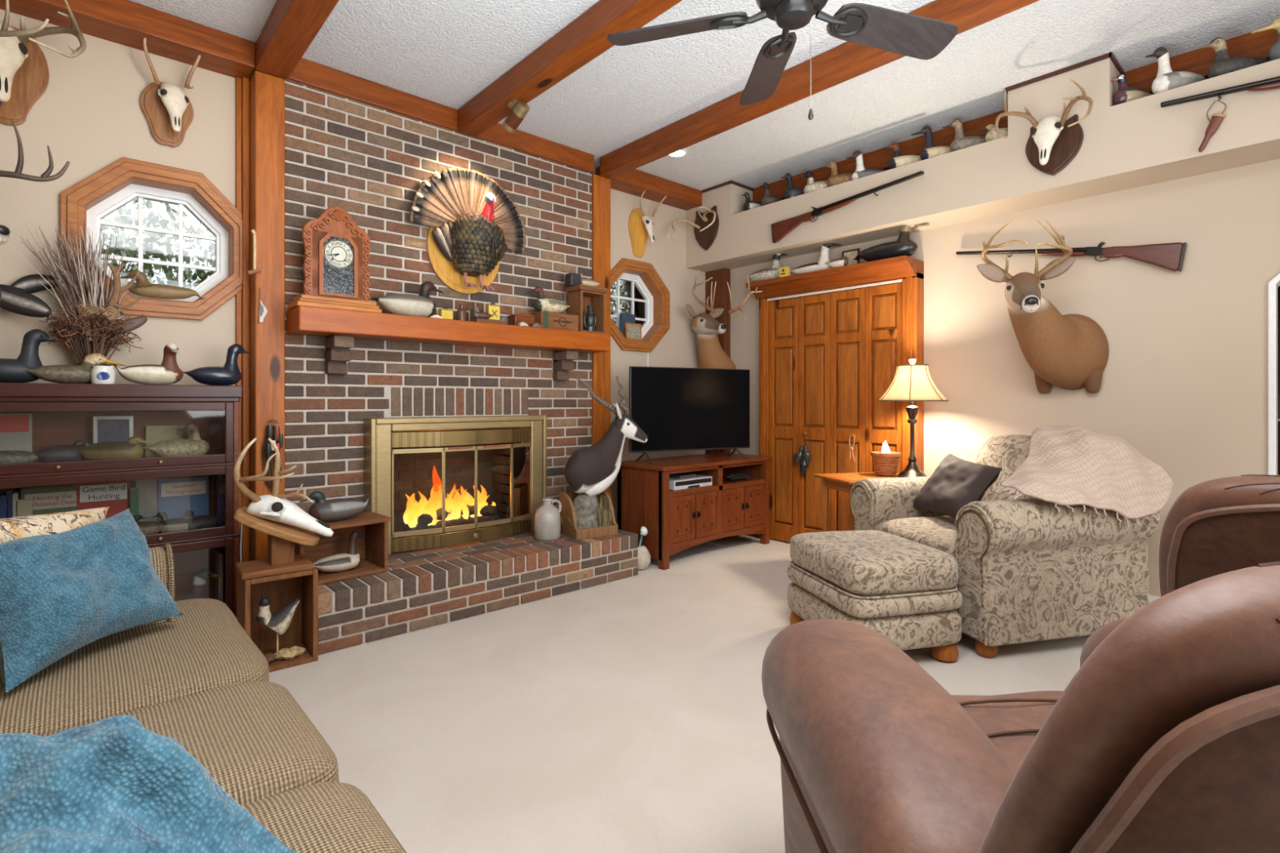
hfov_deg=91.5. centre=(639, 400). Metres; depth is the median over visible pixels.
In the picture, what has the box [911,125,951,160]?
duck decoy
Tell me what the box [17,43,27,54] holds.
socket
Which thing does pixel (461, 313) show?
bottle
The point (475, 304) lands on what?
bottle
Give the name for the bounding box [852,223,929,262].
duck decoy
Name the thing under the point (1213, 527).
recliner
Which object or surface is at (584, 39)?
ceiling beam
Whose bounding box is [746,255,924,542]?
door
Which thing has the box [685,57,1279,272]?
wall
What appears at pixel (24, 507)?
book
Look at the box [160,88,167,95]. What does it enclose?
socket
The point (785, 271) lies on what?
box
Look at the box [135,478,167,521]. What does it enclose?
book
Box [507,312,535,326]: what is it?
chest
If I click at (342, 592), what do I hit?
brick hearth
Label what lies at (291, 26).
ceiling beam
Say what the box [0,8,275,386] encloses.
wall
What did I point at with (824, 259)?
duck decoy
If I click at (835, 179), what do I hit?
duck decoy
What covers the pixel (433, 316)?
shell
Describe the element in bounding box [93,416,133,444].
picture frame
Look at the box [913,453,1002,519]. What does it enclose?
throw pillow
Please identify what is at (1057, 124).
socket
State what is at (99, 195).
window
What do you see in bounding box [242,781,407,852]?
seat cushion
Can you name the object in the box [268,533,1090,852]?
floor
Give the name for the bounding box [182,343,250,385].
duck decoy
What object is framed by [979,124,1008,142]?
duck decoy
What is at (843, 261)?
duck decoy
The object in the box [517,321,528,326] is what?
shell
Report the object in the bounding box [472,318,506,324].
wooden block
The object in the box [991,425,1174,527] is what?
throw blanket
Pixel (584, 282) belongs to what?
duck decoy
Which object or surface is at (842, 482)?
side table
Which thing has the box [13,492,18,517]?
book
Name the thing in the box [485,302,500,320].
tin
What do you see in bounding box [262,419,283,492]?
lanyard
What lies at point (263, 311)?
charm
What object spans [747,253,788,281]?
duck decoy
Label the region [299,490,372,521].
duck decoy
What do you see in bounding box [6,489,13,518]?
book
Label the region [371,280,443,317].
duck decoy
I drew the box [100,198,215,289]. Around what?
window pane
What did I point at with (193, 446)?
duck decoy
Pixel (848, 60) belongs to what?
ceiling beam
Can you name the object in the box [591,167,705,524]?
wall
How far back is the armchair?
2.85 m
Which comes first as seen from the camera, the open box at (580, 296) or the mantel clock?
the mantel clock
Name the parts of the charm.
grey panel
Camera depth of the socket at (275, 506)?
2.70 m
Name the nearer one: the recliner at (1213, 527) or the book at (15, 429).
the recliner at (1213, 527)
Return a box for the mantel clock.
[287,206,382,312]
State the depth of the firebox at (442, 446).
4.33 m
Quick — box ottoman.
[786,529,962,662]
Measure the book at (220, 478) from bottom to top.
0.251 m
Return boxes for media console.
[617,452,773,569]
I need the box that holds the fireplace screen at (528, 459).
[363,415,546,555]
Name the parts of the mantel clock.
door, glass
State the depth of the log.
3.97 m
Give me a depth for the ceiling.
3.32 m
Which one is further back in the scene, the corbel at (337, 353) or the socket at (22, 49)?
the corbel at (337, 353)
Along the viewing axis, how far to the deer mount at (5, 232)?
2.38 m
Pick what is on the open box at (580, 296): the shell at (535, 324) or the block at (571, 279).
the block at (571, 279)
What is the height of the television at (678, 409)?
0.695 m
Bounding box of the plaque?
[666,205,719,250]
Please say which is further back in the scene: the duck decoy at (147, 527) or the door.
the door
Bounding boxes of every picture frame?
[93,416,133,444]
[841,248,859,265]
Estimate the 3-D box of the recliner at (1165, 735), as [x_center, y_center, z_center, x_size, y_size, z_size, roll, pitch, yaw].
[0.801,0.645,0.999,1.050,1.010,0.989,0,0,-2]
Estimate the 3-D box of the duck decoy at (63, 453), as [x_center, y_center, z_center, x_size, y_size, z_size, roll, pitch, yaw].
[-2.474,0.225,2.672,0.091,0.108,0.206,0,0,40]
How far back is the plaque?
5.32 m
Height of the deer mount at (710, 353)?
1.016 m
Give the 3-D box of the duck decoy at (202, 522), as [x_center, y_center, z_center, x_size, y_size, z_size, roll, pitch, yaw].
[-2.090,0.566,2.972,0.084,0.106,0.189,0,0,28]
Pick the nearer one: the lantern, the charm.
the charm
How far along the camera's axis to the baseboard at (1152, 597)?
3.39 m
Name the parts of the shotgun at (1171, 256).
butt plate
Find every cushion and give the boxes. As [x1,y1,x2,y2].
[0,598,269,735]
[38,681,338,806]
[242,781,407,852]
[790,529,958,595]
[876,515,955,559]
[951,690,1063,773]
[973,434,1035,501]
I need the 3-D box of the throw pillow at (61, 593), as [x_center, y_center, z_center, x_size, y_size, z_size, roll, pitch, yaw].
[-1.446,0.478,1.612,0.282,0.306,0.526,0,0,7]
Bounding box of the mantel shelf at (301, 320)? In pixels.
[286,305,610,353]
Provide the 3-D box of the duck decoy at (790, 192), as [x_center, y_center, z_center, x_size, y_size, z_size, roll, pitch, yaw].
[1.221,-1.650,4.856,0.298,0.217,0.137,0,0,-22]
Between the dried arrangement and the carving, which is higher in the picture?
the dried arrangement
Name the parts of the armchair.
nailhead trim, arm, arm, nailhead trim, arm, arm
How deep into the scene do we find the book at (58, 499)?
2.72 m
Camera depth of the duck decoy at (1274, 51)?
2.86 m
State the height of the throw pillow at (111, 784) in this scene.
0.229 m
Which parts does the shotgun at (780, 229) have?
butt plate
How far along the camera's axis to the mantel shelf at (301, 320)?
3.58 m
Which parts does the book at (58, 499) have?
title panel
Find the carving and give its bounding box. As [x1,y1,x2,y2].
[256,589,299,651]
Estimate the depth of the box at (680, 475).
4.53 m
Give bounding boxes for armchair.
[849,434,1159,657]
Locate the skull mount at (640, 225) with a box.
[627,191,666,257]
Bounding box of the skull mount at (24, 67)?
[0,0,86,125]
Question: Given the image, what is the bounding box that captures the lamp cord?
[240,493,242,562]
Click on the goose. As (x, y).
(643, 557)
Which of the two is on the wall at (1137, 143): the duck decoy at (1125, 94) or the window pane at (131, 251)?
the duck decoy at (1125, 94)
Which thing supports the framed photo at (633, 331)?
on the window at (646, 295)
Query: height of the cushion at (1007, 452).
0.526 m
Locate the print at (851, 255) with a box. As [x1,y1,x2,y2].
[844,250,857,265]
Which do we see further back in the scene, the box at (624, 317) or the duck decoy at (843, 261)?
the box at (624, 317)
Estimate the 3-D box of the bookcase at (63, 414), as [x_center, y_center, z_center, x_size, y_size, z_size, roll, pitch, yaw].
[-2.365,0.539,2.785,0.956,1.222,0.365,0,0,-42]
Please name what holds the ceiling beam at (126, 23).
attached to the wall at (90, 116)
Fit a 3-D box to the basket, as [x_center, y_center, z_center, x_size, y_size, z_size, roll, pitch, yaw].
[1.609,0.371,4.086,0.188,0.223,0.188,0,0,-42]
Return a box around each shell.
[263,652,277,663]
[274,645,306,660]
[429,315,442,318]
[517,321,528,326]
[530,322,542,327]
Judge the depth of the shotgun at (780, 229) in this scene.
4.51 m
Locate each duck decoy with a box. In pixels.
[0,328,57,382]
[0,450,38,464]
[23,353,126,383]
[33,440,88,462]
[78,435,153,460]
[110,342,183,384]
[120,270,204,299]
[133,514,147,522]
[136,520,164,534]
[142,422,209,457]
[151,511,187,533]
[174,568,224,600]
[179,510,222,530]
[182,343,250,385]
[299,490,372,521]
[313,529,367,572]
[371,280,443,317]
[471,306,493,319]
[529,286,570,313]
[579,273,599,286]
[741,192,762,211]
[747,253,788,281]
[759,182,783,205]
[780,173,804,199]
[790,243,842,274]
[798,170,827,193]
[821,160,853,186]
[826,255,849,267]
[845,151,888,180]
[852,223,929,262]
[880,142,921,169]
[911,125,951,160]
[942,119,986,151]
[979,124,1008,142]
[1110,74,1151,105]
[1145,46,1205,93]
[1200,37,1271,78]
[1250,17,1279,61]
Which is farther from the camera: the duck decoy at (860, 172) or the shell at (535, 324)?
the duck decoy at (860, 172)
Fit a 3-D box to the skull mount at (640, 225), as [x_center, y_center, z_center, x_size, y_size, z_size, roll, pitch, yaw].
[0.071,-1.465,5.122,0.293,0.555,0.183,0,0,-42]
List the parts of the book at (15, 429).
title panel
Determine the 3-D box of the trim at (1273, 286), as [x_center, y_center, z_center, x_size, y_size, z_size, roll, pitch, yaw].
[3.573,-0.100,2.621,0.142,1.100,1.314,0,0,-42]
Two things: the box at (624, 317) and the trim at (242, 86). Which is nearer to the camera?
the trim at (242, 86)
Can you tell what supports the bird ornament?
hanging from the door
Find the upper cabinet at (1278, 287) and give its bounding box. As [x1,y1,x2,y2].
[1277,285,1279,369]
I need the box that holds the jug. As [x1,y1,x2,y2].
[533,497,561,540]
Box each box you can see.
[294,511,391,588]
[529,311,577,331]
[565,284,607,333]
[619,313,635,337]
[669,472,696,479]
[779,266,790,277]
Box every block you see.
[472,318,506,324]
[564,272,581,287]
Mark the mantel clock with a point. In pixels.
(335, 269)
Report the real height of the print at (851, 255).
0.135 m
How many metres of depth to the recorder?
4.47 m
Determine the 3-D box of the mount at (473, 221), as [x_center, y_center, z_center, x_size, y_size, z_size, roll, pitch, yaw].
[-1.011,-1.060,3.846,0.778,0.766,0.290,0,0,-42]
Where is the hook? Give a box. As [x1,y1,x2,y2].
[247,229,261,275]
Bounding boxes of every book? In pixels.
[0,413,32,452]
[0,495,7,518]
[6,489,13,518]
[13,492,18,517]
[16,498,32,516]
[20,484,76,515]
[76,480,130,519]
[129,487,138,521]
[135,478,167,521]
[157,475,208,521]
[215,474,224,525]
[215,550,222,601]
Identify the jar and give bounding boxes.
[90,365,115,384]
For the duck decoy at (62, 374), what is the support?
on the bookcase at (63, 414)
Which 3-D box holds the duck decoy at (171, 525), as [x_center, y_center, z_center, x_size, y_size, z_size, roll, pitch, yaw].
[-2.167,0.566,2.910,0.189,0.106,0.084,0,0,-27]
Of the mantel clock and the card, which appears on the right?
the mantel clock
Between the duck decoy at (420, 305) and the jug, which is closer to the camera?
the duck decoy at (420, 305)
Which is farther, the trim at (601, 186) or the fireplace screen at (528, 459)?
the trim at (601, 186)
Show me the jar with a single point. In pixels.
(99, 374)
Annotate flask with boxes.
[1198,99,1226,151]
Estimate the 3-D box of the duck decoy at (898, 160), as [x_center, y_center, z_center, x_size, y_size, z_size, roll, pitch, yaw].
[1.805,-1.645,4.205,0.356,0.207,0.134,0,0,6]
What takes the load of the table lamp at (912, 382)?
on the side table
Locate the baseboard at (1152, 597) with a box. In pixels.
[1149,595,1160,603]
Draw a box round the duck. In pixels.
[0,274,57,317]
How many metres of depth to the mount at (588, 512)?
4.08 m
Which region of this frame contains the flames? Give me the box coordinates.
[403,466,495,528]
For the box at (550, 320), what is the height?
0.115 m
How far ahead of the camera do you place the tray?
4.16 m
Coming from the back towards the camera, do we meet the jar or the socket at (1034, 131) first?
the socket at (1034, 131)
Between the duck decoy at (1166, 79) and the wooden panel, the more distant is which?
the wooden panel
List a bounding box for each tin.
[438,306,453,319]
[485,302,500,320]
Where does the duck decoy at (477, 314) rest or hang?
on the wooden block at (480, 320)
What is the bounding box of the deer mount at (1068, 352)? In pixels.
[976,217,1108,393]
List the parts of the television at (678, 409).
leg, leg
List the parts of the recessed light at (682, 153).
bulb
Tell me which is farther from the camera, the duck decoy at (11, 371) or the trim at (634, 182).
the trim at (634, 182)
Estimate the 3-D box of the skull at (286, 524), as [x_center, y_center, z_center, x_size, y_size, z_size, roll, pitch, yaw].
[-1.572,0.451,2.749,0.386,0.588,0.332,0,0,-40]
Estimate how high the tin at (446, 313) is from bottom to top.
0.089 m
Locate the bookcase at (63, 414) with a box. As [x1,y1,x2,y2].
[0,382,242,617]
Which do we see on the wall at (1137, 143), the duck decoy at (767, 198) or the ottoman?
the duck decoy at (767, 198)
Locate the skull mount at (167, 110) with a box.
[140,38,200,147]
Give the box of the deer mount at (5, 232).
[0,121,70,244]
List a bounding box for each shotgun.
[771,170,924,243]
[955,241,1186,271]
[1160,75,1279,107]
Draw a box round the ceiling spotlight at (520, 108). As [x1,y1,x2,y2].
[502,99,529,133]
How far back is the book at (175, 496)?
3.03 m
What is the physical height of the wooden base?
0.260 m
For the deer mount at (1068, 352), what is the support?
attached to the wall at (1184, 382)
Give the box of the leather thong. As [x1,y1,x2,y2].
[848,434,855,462]
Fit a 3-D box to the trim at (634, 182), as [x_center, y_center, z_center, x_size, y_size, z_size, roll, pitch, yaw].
[0.096,-1.754,5.136,1.019,0.128,0.195,0,0,-42]
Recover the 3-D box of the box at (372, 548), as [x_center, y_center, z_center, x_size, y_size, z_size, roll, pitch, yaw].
[-1.528,0.737,3.139,0.270,0.275,0.450,0,0,45]
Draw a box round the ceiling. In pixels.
[128,0,1279,191]
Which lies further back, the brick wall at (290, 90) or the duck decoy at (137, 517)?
the brick wall at (290, 90)
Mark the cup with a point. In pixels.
(501, 318)
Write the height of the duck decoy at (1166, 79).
0.248 m
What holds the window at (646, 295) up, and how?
in the wall at (677, 348)
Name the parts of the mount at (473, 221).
leg, leg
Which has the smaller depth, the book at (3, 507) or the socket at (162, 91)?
the book at (3, 507)
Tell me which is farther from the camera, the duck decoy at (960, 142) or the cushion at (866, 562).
the duck decoy at (960, 142)
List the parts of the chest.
lid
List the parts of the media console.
leg, panel, leg, door, handle, door, shelf frame, door, cable coil, panel, door, leg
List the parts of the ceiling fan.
blade, blade, motor, pull knob, pull chain, blade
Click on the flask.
(1216, 119)
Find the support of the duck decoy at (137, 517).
on the bookcase at (63, 414)
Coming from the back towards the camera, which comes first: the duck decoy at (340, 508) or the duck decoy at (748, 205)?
the duck decoy at (748, 205)
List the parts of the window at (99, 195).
frame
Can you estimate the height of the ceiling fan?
0.743 m
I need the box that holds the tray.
[597,490,617,534]
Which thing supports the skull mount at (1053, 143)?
attached to the wall at (1137, 143)
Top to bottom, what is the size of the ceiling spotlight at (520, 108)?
0.151 m
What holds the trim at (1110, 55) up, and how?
attached to the wall at (1137, 143)
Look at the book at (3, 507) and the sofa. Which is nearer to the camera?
the sofa
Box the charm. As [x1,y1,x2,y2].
[258,287,267,323]
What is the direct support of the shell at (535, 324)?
on the mantel shelf at (301, 320)
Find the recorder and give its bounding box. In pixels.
[669,474,711,490]
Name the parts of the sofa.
arm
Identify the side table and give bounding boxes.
[813,471,898,531]
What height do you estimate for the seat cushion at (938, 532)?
0.199 m
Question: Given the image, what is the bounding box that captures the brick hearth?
[317,528,638,654]
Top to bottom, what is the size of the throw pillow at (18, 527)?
0.210 m
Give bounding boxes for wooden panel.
[559,492,579,540]
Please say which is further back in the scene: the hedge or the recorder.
the hedge
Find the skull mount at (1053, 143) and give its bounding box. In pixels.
[995,78,1093,175]
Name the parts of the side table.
leg, leg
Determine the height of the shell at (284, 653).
0.034 m
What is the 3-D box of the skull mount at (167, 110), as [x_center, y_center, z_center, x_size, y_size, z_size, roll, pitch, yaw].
[-2.272,-1.500,3.030,0.236,0.488,0.170,0,0,-42]
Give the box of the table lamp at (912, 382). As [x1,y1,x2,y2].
[877,359,948,477]
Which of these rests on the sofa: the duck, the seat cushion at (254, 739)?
the seat cushion at (254, 739)
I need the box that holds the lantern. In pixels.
[583,305,595,331]
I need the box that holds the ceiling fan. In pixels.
[606,0,958,119]
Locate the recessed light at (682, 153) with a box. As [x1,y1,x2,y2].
[667,149,687,157]
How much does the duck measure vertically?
0.206 m
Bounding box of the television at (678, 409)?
[629,366,750,463]
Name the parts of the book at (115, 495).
title panel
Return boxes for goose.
[636,526,650,569]
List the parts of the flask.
cord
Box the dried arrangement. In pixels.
[10,219,147,383]
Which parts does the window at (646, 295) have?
glass, frame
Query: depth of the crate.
2.81 m
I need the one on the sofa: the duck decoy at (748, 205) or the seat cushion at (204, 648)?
the seat cushion at (204, 648)
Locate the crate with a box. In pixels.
[236,566,317,672]
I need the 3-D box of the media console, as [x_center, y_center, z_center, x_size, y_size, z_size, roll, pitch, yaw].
[0.444,0.798,4.812,1.230,0.703,0.521,0,0,-42]
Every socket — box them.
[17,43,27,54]
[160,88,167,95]
[184,96,189,103]
[271,502,283,511]
[1031,128,1036,135]
[1054,121,1061,128]
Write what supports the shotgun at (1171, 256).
attached to the wall at (1184, 382)
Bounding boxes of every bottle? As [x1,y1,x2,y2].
[456,304,466,320]
[470,302,479,321]
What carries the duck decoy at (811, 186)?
on the wall at (1137, 143)
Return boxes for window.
[60,157,242,320]
[610,257,670,352]
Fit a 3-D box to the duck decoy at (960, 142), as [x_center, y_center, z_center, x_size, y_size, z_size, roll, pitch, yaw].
[2.073,-1.655,3.910,0.344,0.228,0.129,0,0,8]
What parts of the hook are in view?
rod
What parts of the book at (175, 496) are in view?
title panel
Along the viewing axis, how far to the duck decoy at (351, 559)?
3.11 m
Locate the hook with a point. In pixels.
(255, 270)
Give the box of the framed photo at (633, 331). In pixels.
[624,322,641,341]
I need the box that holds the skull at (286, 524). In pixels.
[233,437,333,580]
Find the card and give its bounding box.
[145,425,190,457]
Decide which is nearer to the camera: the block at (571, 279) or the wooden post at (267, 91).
the wooden post at (267, 91)
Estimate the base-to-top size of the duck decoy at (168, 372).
0.195 m
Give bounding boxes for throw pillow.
[0,506,110,543]
[0,508,182,693]
[0,715,297,852]
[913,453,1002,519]
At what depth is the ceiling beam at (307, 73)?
3.72 m
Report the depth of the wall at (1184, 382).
3.46 m
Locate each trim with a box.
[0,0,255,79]
[235,76,249,562]
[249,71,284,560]
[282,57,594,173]
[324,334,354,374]
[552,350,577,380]
[591,174,610,497]
[595,166,702,210]
[701,52,1124,193]
[705,268,730,453]
[752,29,1278,204]
[1267,273,1279,475]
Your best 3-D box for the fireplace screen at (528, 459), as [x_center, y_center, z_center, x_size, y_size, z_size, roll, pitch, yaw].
[-1.075,0.486,3.860,1.157,0.777,0.205,0,0,-42]
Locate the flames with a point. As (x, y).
(415, 509)
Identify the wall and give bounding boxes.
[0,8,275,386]
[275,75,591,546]
[284,78,591,546]
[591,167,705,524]
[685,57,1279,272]
[730,158,1279,596]
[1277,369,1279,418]
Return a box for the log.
[391,504,506,538]
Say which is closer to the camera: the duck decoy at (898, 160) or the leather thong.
the duck decoy at (898, 160)
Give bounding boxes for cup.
[499,316,508,324]
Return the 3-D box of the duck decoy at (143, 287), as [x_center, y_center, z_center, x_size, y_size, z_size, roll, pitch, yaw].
[-2.322,-0.559,3.037,0.344,0.123,0.090,0,0,-40]
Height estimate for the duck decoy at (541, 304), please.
0.176 m
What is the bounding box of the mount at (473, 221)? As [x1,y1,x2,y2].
[410,167,525,293]
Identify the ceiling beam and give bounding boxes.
[255,0,338,79]
[457,0,682,137]
[600,0,1039,178]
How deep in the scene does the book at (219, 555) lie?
3.11 m
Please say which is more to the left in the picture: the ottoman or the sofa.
the sofa
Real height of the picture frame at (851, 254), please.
0.155 m
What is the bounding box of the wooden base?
[565,492,615,539]
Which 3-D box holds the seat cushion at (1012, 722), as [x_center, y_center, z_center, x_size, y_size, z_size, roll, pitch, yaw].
[0.800,0.744,1.078,0.525,0.237,0.721,0,0,-2]
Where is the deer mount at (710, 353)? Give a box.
[685,269,762,368]
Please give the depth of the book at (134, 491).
2.89 m
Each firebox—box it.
[387,427,533,555]
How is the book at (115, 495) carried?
in the bookcase at (63, 414)
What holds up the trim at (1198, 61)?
attached to the wall at (1184, 382)
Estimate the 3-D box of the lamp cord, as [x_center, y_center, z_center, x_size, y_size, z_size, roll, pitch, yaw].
[-2.077,0.601,3.257,0.014,0.707,0.033,0,0,-21]
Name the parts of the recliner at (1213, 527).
panel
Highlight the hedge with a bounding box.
[610,282,626,324]
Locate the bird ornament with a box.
[794,435,810,475]
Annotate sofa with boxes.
[0,543,407,852]
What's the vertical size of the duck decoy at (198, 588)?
0.215 m
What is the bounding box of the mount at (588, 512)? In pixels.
[555,376,648,540]
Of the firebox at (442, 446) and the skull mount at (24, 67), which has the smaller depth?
the skull mount at (24, 67)
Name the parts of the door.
panel, panel, cornice, panel, panel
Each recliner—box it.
[761,560,1279,852]
[1158,474,1279,596]
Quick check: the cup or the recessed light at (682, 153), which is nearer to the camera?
the cup
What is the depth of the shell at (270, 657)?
2.69 m
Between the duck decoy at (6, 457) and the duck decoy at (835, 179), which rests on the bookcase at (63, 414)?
the duck decoy at (6, 457)
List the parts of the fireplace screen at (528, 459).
door, door, door handle, damper knob, door, door handle, door, glass pane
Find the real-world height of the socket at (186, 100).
0.034 m
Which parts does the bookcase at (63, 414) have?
door, door, molding, door, molding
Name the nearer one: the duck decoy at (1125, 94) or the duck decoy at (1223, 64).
the duck decoy at (1223, 64)
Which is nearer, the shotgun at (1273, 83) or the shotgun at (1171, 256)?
the shotgun at (1273, 83)
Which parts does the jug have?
handle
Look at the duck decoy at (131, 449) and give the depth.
2.71 m
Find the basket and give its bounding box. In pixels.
[870,440,901,475]

